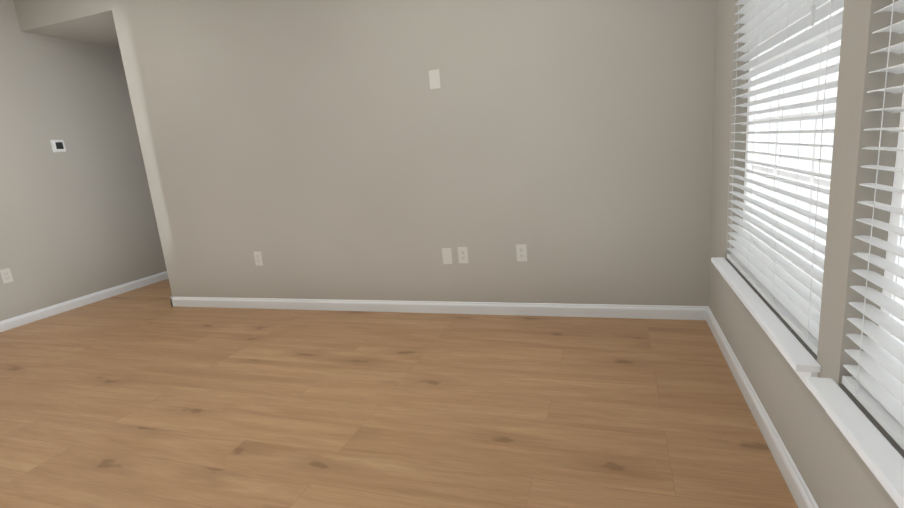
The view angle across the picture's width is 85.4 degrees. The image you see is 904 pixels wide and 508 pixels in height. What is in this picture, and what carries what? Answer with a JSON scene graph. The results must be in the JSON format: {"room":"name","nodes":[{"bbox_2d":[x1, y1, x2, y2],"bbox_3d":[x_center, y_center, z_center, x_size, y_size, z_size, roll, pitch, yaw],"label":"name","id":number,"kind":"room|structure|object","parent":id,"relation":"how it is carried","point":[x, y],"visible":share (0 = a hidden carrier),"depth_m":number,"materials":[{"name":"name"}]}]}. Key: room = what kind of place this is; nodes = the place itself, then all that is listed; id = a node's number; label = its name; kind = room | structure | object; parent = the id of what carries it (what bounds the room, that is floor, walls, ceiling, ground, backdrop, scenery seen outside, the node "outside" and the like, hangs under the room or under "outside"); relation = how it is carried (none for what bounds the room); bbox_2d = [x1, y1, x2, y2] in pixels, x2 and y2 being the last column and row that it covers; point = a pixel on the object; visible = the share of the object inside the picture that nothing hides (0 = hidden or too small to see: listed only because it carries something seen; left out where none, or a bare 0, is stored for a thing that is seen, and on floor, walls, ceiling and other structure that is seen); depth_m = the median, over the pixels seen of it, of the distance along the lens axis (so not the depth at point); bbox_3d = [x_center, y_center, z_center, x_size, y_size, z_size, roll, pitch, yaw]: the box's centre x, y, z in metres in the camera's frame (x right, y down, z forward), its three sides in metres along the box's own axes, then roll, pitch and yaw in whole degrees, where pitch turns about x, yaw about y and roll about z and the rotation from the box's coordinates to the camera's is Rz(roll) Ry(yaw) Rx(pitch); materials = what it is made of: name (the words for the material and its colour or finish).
{"room":"empty living room","nodes":[
{"label":"empty living room","id":0,"kind":"room"},
{"bbox_2d":[13,0,119,48],"bbox_3d":[-2.686,-2.376,5.295,1.050,0.340,2.970,-1,13,19],"label":"ceiling","id":1,"kind":"structure","parent":0,"point":[88,21],"depth_m":4.04,"materials":[{"name":"beige paint"}]},
{"bbox_2d":[0,0,166,320],"bbox_3d":[-3.294,-1.086,5.265,0.120,2.740,4.215,-1,13,19],"label":"wall","id":2,"kind":"structure","parent":0,"point":[77,218],"depth_m":4.45,"materials":[{"name":"beige paint"}]},
{"bbox_2d":[0,268,12,283],"bbox_3d":[-3.633,0.178,3.999,0.008,0.114,0.070,-1,13,19],"label":"electrical outlet","id":3,"kind":"object","parent":2,"relation":"attached to","point":[6,275],"visible":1,"depth_m":4.00,"materials":[{"name":"beige plastic"}]},
{"bbox_2d":[50,140,65,151],"bbox_3d":[-3.514,-0.966,4.381,0.023,0.110,0.110,-1,13,19],"label":"thermostat","id":4,"kind":"object","parent":2,"relation":"attached to","point":[58,145],"visible":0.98,"depth_m":4.37,"materials":[{"name":"white plastic"}]},
{"bbox_2d":[0,271,168,331],"bbox_3d":[-5.177,0.252,6.142,4.314,0.085,4.109,-1,13,19],"label":"baseboard","id":5,"kind":"structure","parent":2,"relation":"attached to","point":[26,318],"depth_m":4.51,"materials":[{"name":"white wood"}]},
{"bbox_2d":[0,279,797,507],"bbox_3d":[-3.306,0.752,3.483,9.780,0.100,8.340,-1,13,19],"label":"floor","id":6,"kind":"structure","parent":0,"point":[149,396],"depth_m":2.21,"materials":[{"name":"brown wood"}]},
{"bbox_2d":[110,0,715,305],"bbox_3d":[-0.483,-0.925,3.372,4.310,2.740,0.120,-1,13,19],"label":"wall","id":7,"kind":"structure","parent":0,"point":[327,149],"depth_m":3.26,"materials":[{"name":"beige paint"}]},
{"bbox_2d":[254,251,262,265],"bbox_3d":[-1.536,0.036,3.885,0.070,0.114,0.008,-1,13,19],"label":"electrical outlet","id":8,"kind":"object","parent":7,"relation":"attached to","point":[258,258],"visible":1,"depth_m":3.88,"materials":[{"name":"beige plastic"}]},
{"bbox_2d":[429,69,440,88],"bbox_3d":[-0.112,-1.117,3.135,0.070,0.114,0.006,-1,13,19],"label":"switch plate","id":9,"kind":"object","parent":7,"relation":"attached to","point":[434,78],"visible":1,"depth_m":3.13,"materials":[{"name":"beige plastic"}]},
{"bbox_2d":[170,297,707,319],"bbox_3d":[0.002,0.053,4.981,4.204,0.085,2.984,-1,13,19],"label":"baseboard","id":10,"kind":"structure","parent":7,"relation":"attached to","point":[612,311],"depth_m":3.42,"materials":[{"name":"white wood"}]},
{"bbox_2d":[442,248,452,263],"bbox_3d":[-0.033,0.014,3.382,0.070,0.114,0.006,-1,13,19],"label":"wall plate","id":11,"kind":"object","parent":7,"relation":"attached to","point":[447,255],"visible":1,"depth_m":3.38,"materials":[{"name":"beige plastic"}]},
{"bbox_2d":[458,247,468,262],"bbox_3d":[0.075,0.008,3.343,0.070,0.114,0.008,-1,13,19],"label":"electrical outlet","id":12,"kind":"object","parent":7,"relation":"attached to","point":[462,254],"visible":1,"depth_m":3.34,"materials":[{"name":"beige plastic"}]},
{"bbox_2d":[516,244,526,260],"bbox_3d":[0.456,-0.008,3.213,0.070,0.114,0.008,-1,13,19],"label":"electrical outlet","id":13,"kind":"object","parent":7,"relation":"attached to","point":[521,251],"visible":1,"depth_m":3.21,"materials":[{"name":"beige plastic"}]},
{"bbox_2d":[706,306,818,507],"bbox_3d":[0.744,0.927,0.574,0.014,0.085,5.130,-1,13,19],"label":"baseboard","id":14,"kind":"structure","parent":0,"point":[796,484],"depth_m":1.78,"materials":[{"name":"white wood"}]},
{"bbox_2d":[709,0,903,507],"bbox_3d":[0.678,-0.354,0.222,0.120,2.740,5.250,-1,13,19],"label":"wall","id":15,"kind":"structure","parent":0,"point":[833,469],"depth_m":1.23,"materials":[{"name":"beige paint"}]},
{"bbox_2d":[711,257,820,388],"bbox_3d":[1.194,0.200,1.908,0.130,0.087,1.270,-1,13,19],"label":"window sill","id":16,"kind":"structure","parent":15,"relation":"attached to","point":[800,359],"depth_m":1.60,"materials":[{"name":"white paint"}]},
{"bbox_2d":[727,0,843,354],"bbox_3d":[1.167,-0.706,1.698,0.113,1.770,1.200,-1,13,19],"label":"window blind","id":17,"kind":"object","parent":15,"relation":"in","point":[776,257],"depth_m":1.69,"materials":[{"name":"white plastic"}]},
{"bbox_2d":[810,0,815,25],"bbox_3d":[0.917,-0.996,1.198,0.023,0.805,0.082,-1,13,19],"label":"blind wand","id":18,"kind":"object","parent":17,"relation":"attached to","point":[813,10],"visible":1,"depth_m":1.30,"materials":[{"name":"white plastic"}]},
{"bbox_2d":[805,377,903,507],"bbox_3d":[0.701,0.558,0.424,0.130,0.087,1.800,-1,13,19],"label":"window sill","id":19,"kind":"structure","parent":15,"relation":"attached to","point":[882,458],"depth_m":1.02,"materials":[{"name":"white paint"}]},
{"bbox_2d":[842,0,903,449],"bbox_3d":[0.674,-0.347,0.214,0.113,1.770,1.730,-1,13,19],"label":"window blind","id":20,"kind":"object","parent":15,"relation":"in","point":[874,384],"depth_m":1.05,"materials":[{"name":"white plastic"}]}
]}

